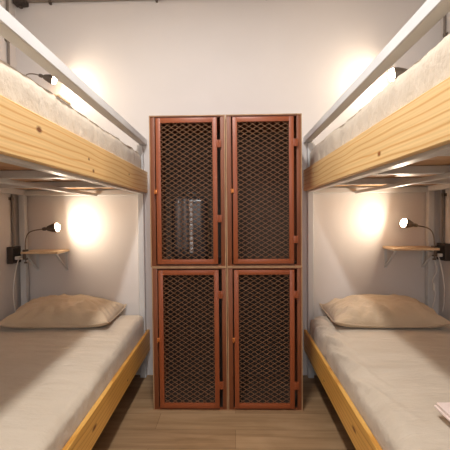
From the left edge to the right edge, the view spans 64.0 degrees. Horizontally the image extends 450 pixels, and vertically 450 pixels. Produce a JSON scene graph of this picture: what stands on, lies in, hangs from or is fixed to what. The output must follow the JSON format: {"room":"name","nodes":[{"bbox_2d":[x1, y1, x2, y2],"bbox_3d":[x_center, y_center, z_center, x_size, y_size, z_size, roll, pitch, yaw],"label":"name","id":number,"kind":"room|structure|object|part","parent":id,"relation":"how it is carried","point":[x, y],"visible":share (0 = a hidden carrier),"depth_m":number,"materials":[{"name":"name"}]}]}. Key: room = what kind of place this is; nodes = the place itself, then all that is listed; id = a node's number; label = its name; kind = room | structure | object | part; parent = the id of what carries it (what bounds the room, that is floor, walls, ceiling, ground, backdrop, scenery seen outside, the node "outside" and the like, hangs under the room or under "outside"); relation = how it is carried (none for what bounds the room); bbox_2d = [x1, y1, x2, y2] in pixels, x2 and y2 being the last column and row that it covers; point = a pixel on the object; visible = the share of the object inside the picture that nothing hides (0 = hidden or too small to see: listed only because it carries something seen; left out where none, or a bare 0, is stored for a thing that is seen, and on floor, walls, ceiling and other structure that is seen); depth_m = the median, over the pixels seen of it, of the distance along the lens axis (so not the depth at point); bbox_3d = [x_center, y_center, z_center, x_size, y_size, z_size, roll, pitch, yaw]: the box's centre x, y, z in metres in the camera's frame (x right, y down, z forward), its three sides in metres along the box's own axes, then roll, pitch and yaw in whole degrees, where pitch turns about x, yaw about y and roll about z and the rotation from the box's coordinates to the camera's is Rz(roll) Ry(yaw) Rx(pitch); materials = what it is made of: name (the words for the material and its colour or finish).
{"room":"dormitory","nodes":[
{"label":"dormitory","id":0,"kind":"room"},
{"bbox_2d":[0,0,20,320],"bbox_3d":[-1.647,-0.227,0.418,0.100,2.860,4.567,0,2,1],"label":"wall","id":1,"kind":"structure","parent":0,"point":[7,271],"depth_m":2.56,"materials":[{"name":"paint"}]},
{"bbox_2d":[4,0,14,245],"bbox_3d":[-1.536,-0.722,2.575,0.021,1.752,0.052,0,2,1],"label":"conduit","id":2,"kind":"object","parent":1,"relation":"attached to","point":[11,198],"visible":0.52,"depth_m":2.58,"materials":[{"name":"silver metal"}]},
{"bbox_2d":[7,246,20,263],"bbox_3d":[-1.517,0.214,2.590,0.043,0.120,0.110,0,2,1],"label":"wall socket","id":3,"kind":"object","parent":1,"relation":"attached to","point":[13,251],"visible":0.96,"depth_m":2.55,"materials":[{"name":"black plastic"}]},
{"bbox_3d":[-1.497,0.214,2.590,0.004,0.096,0.088,0,2,1],"label":"plate","id":4,"kind":"part","parent":3,"relation":"part of","materials":[{"name":"black plastic"}]},
{"bbox_2d":[13,256,22,311],"bbox_3d":[-1.472,0.430,2.559,0.049,0.412,0.116,0,2,1],"label":"plug","id":5,"kind":"object","parent":3,"relation":"attached to","point":[18,258],"visible":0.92,"depth_m":2.53,"materials":[{"name":"white plastic"}]},
{"bbox_3d":[-1.473,0.437,2.535,0.049,0.400,0.067,0,2,1],"label":"cord","id":6,"kind":"part","parent":5,"relation":"part of","materials":[{"name":"white plastic"}]},
{"bbox_2d":[91,375,355,449],"bbox_3d":[-0.032,1.239,0.419,3.305,0.100,4.767,0,2,1],"label":"floor","id":7,"kind":"structure","parent":0,"point":[134,424],"depth_m":2.03,"materials":[{"name":"brown wood"}]},
{"bbox_2d":[0,5,149,449],"bbox_3d":[-1.049,0.281,1.688,0.942,1.763,2.002,0,2,1],"label":"bunk bed","id":8,"kind":"object","parent":7,"relation":"on","point":[36,152],"visible":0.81,"depth_m":1.57,"materials":[{"name":"painted steel"},{"name":"pine"}]},
{"bbox_3d":[-1.503,-0.213,1.680,0.042,0.038,1.912,0,2,1],"label":"rail","id":9,"kind":"part","parent":8,"relation":"part of","materials":[{"name":"beige wood"}]},
{"bbox_3d":[-1.489,0.281,2.671,0.042,1.716,0.042,0,2,1],"label":"post","id":10,"kind":"part","parent":8,"relation":"part of","materials":[{"name":"white metal"}]},
{"bbox_2d":[0,60,140,167],"bbox_3d":[-1.069,-0.381,1.656,0.923,0.266,1.938,0,2,1],"label":"mattress","id":11,"kind":"object","parent":8,"relation":"on","point":[15,86],"visible":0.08,"depth_m":1.30,"materials":[{"name":"beige fabric"}]},
{"bbox_3d":[-0.627,-0.220,1.671,0.042,0.038,1.912,0,2,1],"label":"rail","id":12,"kind":"part","parent":8,"relation":"part of","materials":[{"name":"brown wood"}]},
{"bbox_2d":[0,315,143,449],"bbox_3d":[-1.058,0.799,1.690,0.923,0.258,1.936,0,2,1],"label":"mattress","id":13,"kind":"object","parent":8,"relation":"on","point":[51,379],"visible":0.77,"depth_m":1.70,"materials":[{"name":"white fabric"}]},
{"bbox_2d":[0,294,126,328],"bbox_3d":[-1.079,0.562,2.449,0.707,0.172,0.447,-1,2,-1],"label":"pillow","id":14,"kind":"object","parent":13,"relation":"on","point":[64,310],"visible":1,"depth_m":2.28,"materials":[{"name":"beige fabric"}]},
{"bbox_3d":[-0.611,-0.581,1.661,0.050,0.046,1.996,0,2,1],"label":"guard rail","id":15,"kind":"part","parent":8,"relation":"part of","materials":[{"name":"grey metal"}]},
{"bbox_3d":[-1.056,-0.237,2.654,0.834,0.040,0.030,0,2,1],"label":"rail","id":16,"kind":"part","parent":8,"relation":"part of","materials":[{"name":"white metal"}]},
{"bbox_3d":[-0.613,0.274,2.662,0.042,1.716,0.042,0,2,1],"label":"post","id":17,"kind":"part","parent":8,"relation":"part of","materials":[{"name":"white metal"}]},
{"bbox_2d":[152,265,227,410],"bbox_3d":[-0.210,0.693,2.417,0.457,0.884,0.489,0,2,1],"label":"locker","id":18,"kind":"object","parent":7,"relation":"on","point":[190,319],"visible":1,"depth_m":2.22,"materials":[{"name":"orange paint"}]},
{"bbox_2d":[149,114,226,266],"bbox_3d":[-0.221,-0.208,2.392,0.459,0.917,0.489,0,2,1],"label":"locker","id":19,"kind":"object","parent":18,"relation":"on","point":[187,153],"visible":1,"depth_m":2.19,"materials":[{"name":"orange paint"}]},
{"bbox_3d":[-0.230,-0.203,2.180,0.323,0.836,0.003,0,2,1],"label":"panel","id":20,"kind":"part","parent":19,"relation":"part of","materials":[{"name":"metal"}]},
{"bbox_3d":[-0.216,0.242,2.430,0.447,0.003,0.423,0,2,1],"label":"floor panel","id":21,"kind":"part","parent":19,"relation":"part of","materials":[{"name":"brown wood"}]},
{"bbox_2d":[172,192,209,258],"bbox_3d":[-0.230,0.011,2.416,0.240,0.460,0.224,0,2,1],"label":"bag","id":22,"kind":"object","parent":19,"relation":"in","point":[187,193],"visible":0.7,"depth_m":2.33,"materials":[{"name":"grey fabric"}]},
{"bbox_3d":[-0.214,-0.215,2.633,0.447,0.905,0.005,0,2,1],"label":"panel","id":23,"kind":"part","parent":19,"relation":"part of","materials":[{"name":"brown metal"}]},
{"bbox_3d":[-0.219,0.699,2.205,0.321,0.803,0.003,0,2,1],"label":"panel","id":24,"kind":"part","parent":18,"relation":"part of","materials":[{"name":"metal"}]},
{"bbox_3d":[-0.205,1.127,2.455,0.445,0.003,0.423,0,2,1],"label":"floor panel","id":25,"kind":"part","parent":18,"relation":"part of","materials":[{"name":"brown metal"}]},
{"bbox_3d":[-0.204,0.686,2.658,0.445,0.872,0.005,0,2,1],"label":"panel","id":26,"kind":"part","parent":18,"relation":"part of","materials":[{"name":"brown metal"}]},
{"bbox_2d":[227,267,302,410],"bbox_3d":[0.249,0.689,2.405,0.454,0.884,0.489,0,2,1],"label":"locker","id":27,"kind":"object","parent":7,"relation":"on","point":[264,304],"visible":1,"depth_m":2.20,"materials":[{"name":"orange paint"}]},
{"bbox_3d":[0.255,0.683,2.646,0.442,0.872,0.005,0,2,1],"label":"panel","id":28,"kind":"part","parent":27,"relation":"part of","materials":[{"name":"brown metal"}]},
{"bbox_2d":[225,113,301,266],"bbox_3d":[0.239,-0.212,2.381,0.455,0.917,0.489,0,2,1],"label":"locker","id":29,"kind":"object","parent":27,"relation":"on","point":[264,151],"visible":1,"depth_m":2.18,"materials":[{"name":"orange paint"}]},
{"bbox_3d":[0.245,-0.218,2.621,0.443,0.905,0.005,0,2,1],"label":"panel","id":30,"kind":"part","parent":29,"relation":"part of","materials":[{"name":"brown metal"}]},
{"bbox_3d":[0.230,-0.206,2.169,0.319,0.836,0.003,0,2,1],"label":"panel","id":31,"kind":"part","parent":29,"relation":"part of","materials":[{"name":"metal"}]},
{"bbox_3d":[0.244,0.238,2.419,0.443,0.003,0.423,0,2,1],"label":"floor panel","id":32,"kind":"part","parent":29,"relation":"part of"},
{"bbox_3d":[0.239,0.695,2.194,0.318,0.803,0.003,0,2,1],"label":"panel","id":33,"kind":"part","parent":27,"relation":"part of","materials":[{"name":"metal"}]},
{"bbox_3d":[0.253,1.123,2.443,0.442,0.003,0.423,0,2,1],"label":"floor panel","id":34,"kind":"part","parent":27,"relation":"part of","materials":[{"name":"brown metal"}]},
{"bbox_2d":[303,0,449,449],"bbox_3d":[1.017,0.264,1.643,0.925,1.763,2.002,0,2,1],"label":"bunk bed","id":35,"kind":"object","parent":7,"relation":"on","point":[410,146],"visible":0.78,"depth_m":1.49,"materials":[{"name":"painted steel"},{"name":"pine"}]},
{"bbox_3d":[0.624,0.264,2.632,0.042,1.716,0.042,0,2,1],"label":"post","id":36,"kind":"part","parent":35,"relation":"part of","materials":[{"name":"white metal"}]},
{"bbox_3d":[1.049,-0.254,2.609,0.817,0.040,0.030,0,2,1],"label":"rail","id":37,"kind":"part","parent":35,"relation":"part of","materials":[{"name":"grey metal"}]},
{"bbox_3d":[0.572,-0.591,1.631,0.050,0.046,1.996,0,2,1],"label":"guard rail","id":38,"kind":"part","parent":35,"relation":"part of","materials":[{"name":"grey metal"}]},
{"bbox_3d":[0.595,-0.230,1.641,0.042,0.038,1.912,0,2,1],"label":"rail","id":39,"kind":"part","parent":35,"relation":"part of","materials":[{"name":"beige wood"}]},
{"bbox_2d":[310,316,449,449],"bbox_3d":[1.034,0.781,1.645,0.904,0.259,1.940,0,2,1],"label":"mattress","id":40,"kind":"object","parent":35,"relation":"on","point":[395,378],"visible":0.8,"depth_m":1.66,"materials":[{"name":"white fabric"}]},
{"bbox_2d":[320,294,449,327],"bbox_3d":[1.031,0.547,2.396,0.707,0.167,0.447,0,2,3],"label":"pillow","id":41,"kind":"object","parent":40,"relation":"on","point":[365,310],"visible":1,"depth_m":2.23,"materials":[{"name":"beige fabric"}]},
{"bbox_2d":[434,402,449,421],"bbox_3d":[0.925,0.655,1.196,0.336,0.022,0.224,0,2,1],"label":"folded towel","id":42,"kind":"object","parent":40,"relation":"on","point":[443,408],"visible":1,"depth_m":1.27,"materials":[{"name":"white fabric"}]},
{"bbox_2d":[310,33,449,165],"bbox_3d":[1.023,-0.403,1.611,0.901,0.276,1.935,0,2,1],"label":"mattress","id":43,"kind":"object","parent":35,"relation":"on","point":[433,68],"visible":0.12,"depth_m":1.19,"materials":[{"name":"beige fabric"}]},
{"bbox_3d":[1.483,0.257,2.610,0.042,1.716,0.042,0,2,1],"label":"post","id":44,"kind":"part","parent":35,"relation":"part of","materials":[{"name":"white metal"}]},
{"bbox_3d":[1.454,-0.237,1.619,0.042,0.038,1.912,0,2,1],"label":"rail","id":45,"kind":"part","parent":35,"relation":"part of","materials":[{"name":"beige wood"}]},
{"bbox_2d":[15,0,440,374],"bbox_3d":[0.013,-0.305,2.710,3.305,2.860,0.100,0,2,1],"label":"wall","id":46,"kind":"structure","parent":0,"point":[144,59],"depth_m":2.65,"materials":[{"name":"paint"}]},
{"bbox_2d":[12,0,28,8],"bbox_3d":[-1.493,-1.632,2.630,0.090,0.090,0.059,0,2,1],"label":"junction box","id":47,"kind":"object","parent":46,"relation":"attached to","point":[18,3],"visible":1,"depth_m":2.62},
{"bbox_2d":[20,249,68,270],"bbox_3d":[-1.300,0.265,2.615,0.265,0.161,0.184,0,2,1],"label":"wall shelf","id":48,"kind":"object","parent":46,"relation":"attached to","point":[37,252],"visible":0.99,"depth_m":2.62,"materials":[{"name":"brown wood"}]},
{"bbox_2d":[22,223,59,262],"bbox_3d":[-1.297,0.127,2.550,0.258,0.287,0.068,0,2,1],"label":"reading lamp","id":49,"kind":"object","parent":48,"relation":"attached to","point":[55,227],"visible":1,"depth_m":2.53,"materials":[{"name":"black metal"}]},
{"bbox_3d":[-1.234,0.017,2.545,0.102,0.068,0.068,0,2,1],"label":"lamp shade","id":50,"kind":"part","parent":49,"relation":"part of","materials":[{"name":"black metal"}]},
{"bbox_3d":[-1.200,0.017,2.544,0.062,0.059,0.058,0,2,1],"label":"bulb","id":51,"kind":"part","parent":49,"relation":"part of","materials":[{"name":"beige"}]},
{"bbox_2d":[54,94,69,104],"bbox_3d":[-1.295,-0.826,2.585,0.295,0.161,0.184,0,2,1],"label":"wall shelf","id":52,"kind":"object","parent":46,"relation":"attached to","point":[58,96],"visible":0.23,"depth_m":2.55,"materials":[{"name":"brown wood"}]},
{"bbox_2d":[26,73,56,84],"bbox_3d":[-1.307,-0.937,2.528,0.255,0.232,0.073,0,2,1],"label":"reading lamp","id":53,"kind":"object","parent":52,"relation":"attached to","point":[49,78],"visible":0.62,"depth_m":2.50,"materials":[{"name":"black metal"}]},
{"bbox_3d":[-1.243,-1.019,2.525,0.105,0.068,0.070,0,2,1],"label":"lamp shade","id":54,"kind":"part","parent":53,"relation":"part of","materials":[{"name":"black metal"}]},
{"bbox_2d":[27,0,157,4],"bbox_3d":[0.027,-1.650,2.607,2.950,0.040,0.027,0,2,1],"label":"conduit","id":55,"kind":"object","parent":46,"relation":"attached to","point":[28,1],"visible":1,"depth_m":2.63,"materials":[{"name":"black metal"}]},
{"bbox_2d":[383,246,439,267],"bbox_3d":[1.312,0.236,2.550,0.312,0.161,0.184,0,2,1],"label":"wall shelf","id":56,"kind":"object","parent":46,"relation":"attached to","point":[395,249],"visible":0.99,"depth_m":2.54,"materials":[{"name":"brown wood"}]},
{"bbox_2d":[400,218,436,307],"bbox_3d":[1.349,0.284,2.506,0.284,0.666,0.150,0,2,1],"label":"reading lamp","id":57,"kind":"object","parent":56,"relation":"attached to","point":[405,223],"depth_m":2.46,"materials":[{"name":"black metal"}]},
{"bbox_3d":[1.234,-0.014,2.460,0.063,0.058,0.059,0,2,1],"label":"bulb","id":58,"kind":"part","parent":57,"relation":"part of","materials":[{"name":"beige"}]},
{"bbox_3d":[1.268,-0.014,2.459,0.103,0.068,0.068,0,2,1],"label":"lamp shade","id":59,"kind":"part","parent":57,"relation":"part of","materials":[{"name":"black metal"}]},
{"bbox_3d":[1.460,0.432,2.521,0.028,0.367,0.120,0,2,20],"label":"lamp cord","id":60,"kind":"part","parent":57,"relation":"part of","materials":[{"name":"white plastic"}]},
{"bbox_3d":[1.303,-0.847,2.520,0.312,0.161,0.184,0,2,1],"label":"wall shelf","id":61,"kind":"object","parent":46,"relation":"attached to","visible":0},
{"bbox_2d":[388,67,407,81],"bbox_3d":[1.282,-0.960,2.464,0.323,0.236,0.098,0,2,1],"label":"reading lamp","id":62,"kind":"object","parent":61,"relation":"attached to","point":[393,73],"visible":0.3,"depth_m":2.43,"materials":[{"name":"black metal"}]},
{"bbox_3d":[1.165,-1.028,2.465,0.091,0.085,0.085,0,2,1],"label":"bulb","id":63,"kind":"part","parent":62,"relation":"part of","materials":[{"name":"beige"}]},
{"bbox_3d":[1.215,-1.028,2.464,0.149,0.098,0.098,0,2,1],"label":"lamp shade","id":64,"kind":"part","parent":62,"relation":"part of","materials":[{"name":"black metal"}]},
{"bbox_2d":[439,11,449,320],"bbox_3d":[1.557,-0.253,0.338,0.100,2.860,4.567,0,2,1],"label":"wall","id":65,"kind":"structure","parent":0,"point":[445,265],"depth_m":2.55,"materials":[{"name":"paint"}]},
{"bbox_2d":[437,243,449,260],"bbox_3d":[1.543,0.189,2.544,0.043,0.120,0.110,0,2,1],"label":"wall socket","id":66,"kind":"object","parent":65,"relation":"attached to","point":[444,247],"visible":0.97,"depth_m":2.50,"materials":[{"name":"black plastic"}]},
{"bbox_2d":[436,253,444,311],"bbox_3d":[1.501,0.405,2.515,0.049,0.412,0.116,0,2,1],"label":"plug","id":67,"kind":"object","parent":66,"relation":"attached to","point":[438,254],"visible":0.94,"depth_m":2.48,"materials":[{"name":"white plastic"}]},
{"bbox_3d":[1.524,0.189,2.544,0.004,0.096,0.088,0,2,1],"label":"plate","id":68,"kind":"part","parent":66,"relation":"part of","materials":[{"name":"black plastic"}]},
{"bbox_2d":[441,15,447,242],"bbox_3d":[1.547,-0.748,2.543,0.021,1.752,0.052,0,2,1],"label":"conduit","id":69,"kind":"object","parent":65,"relation":"attached to","point":[444,194],"visible":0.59,"depth_m":2.55,"materials":[{"name":"silver metal"}]}
]}

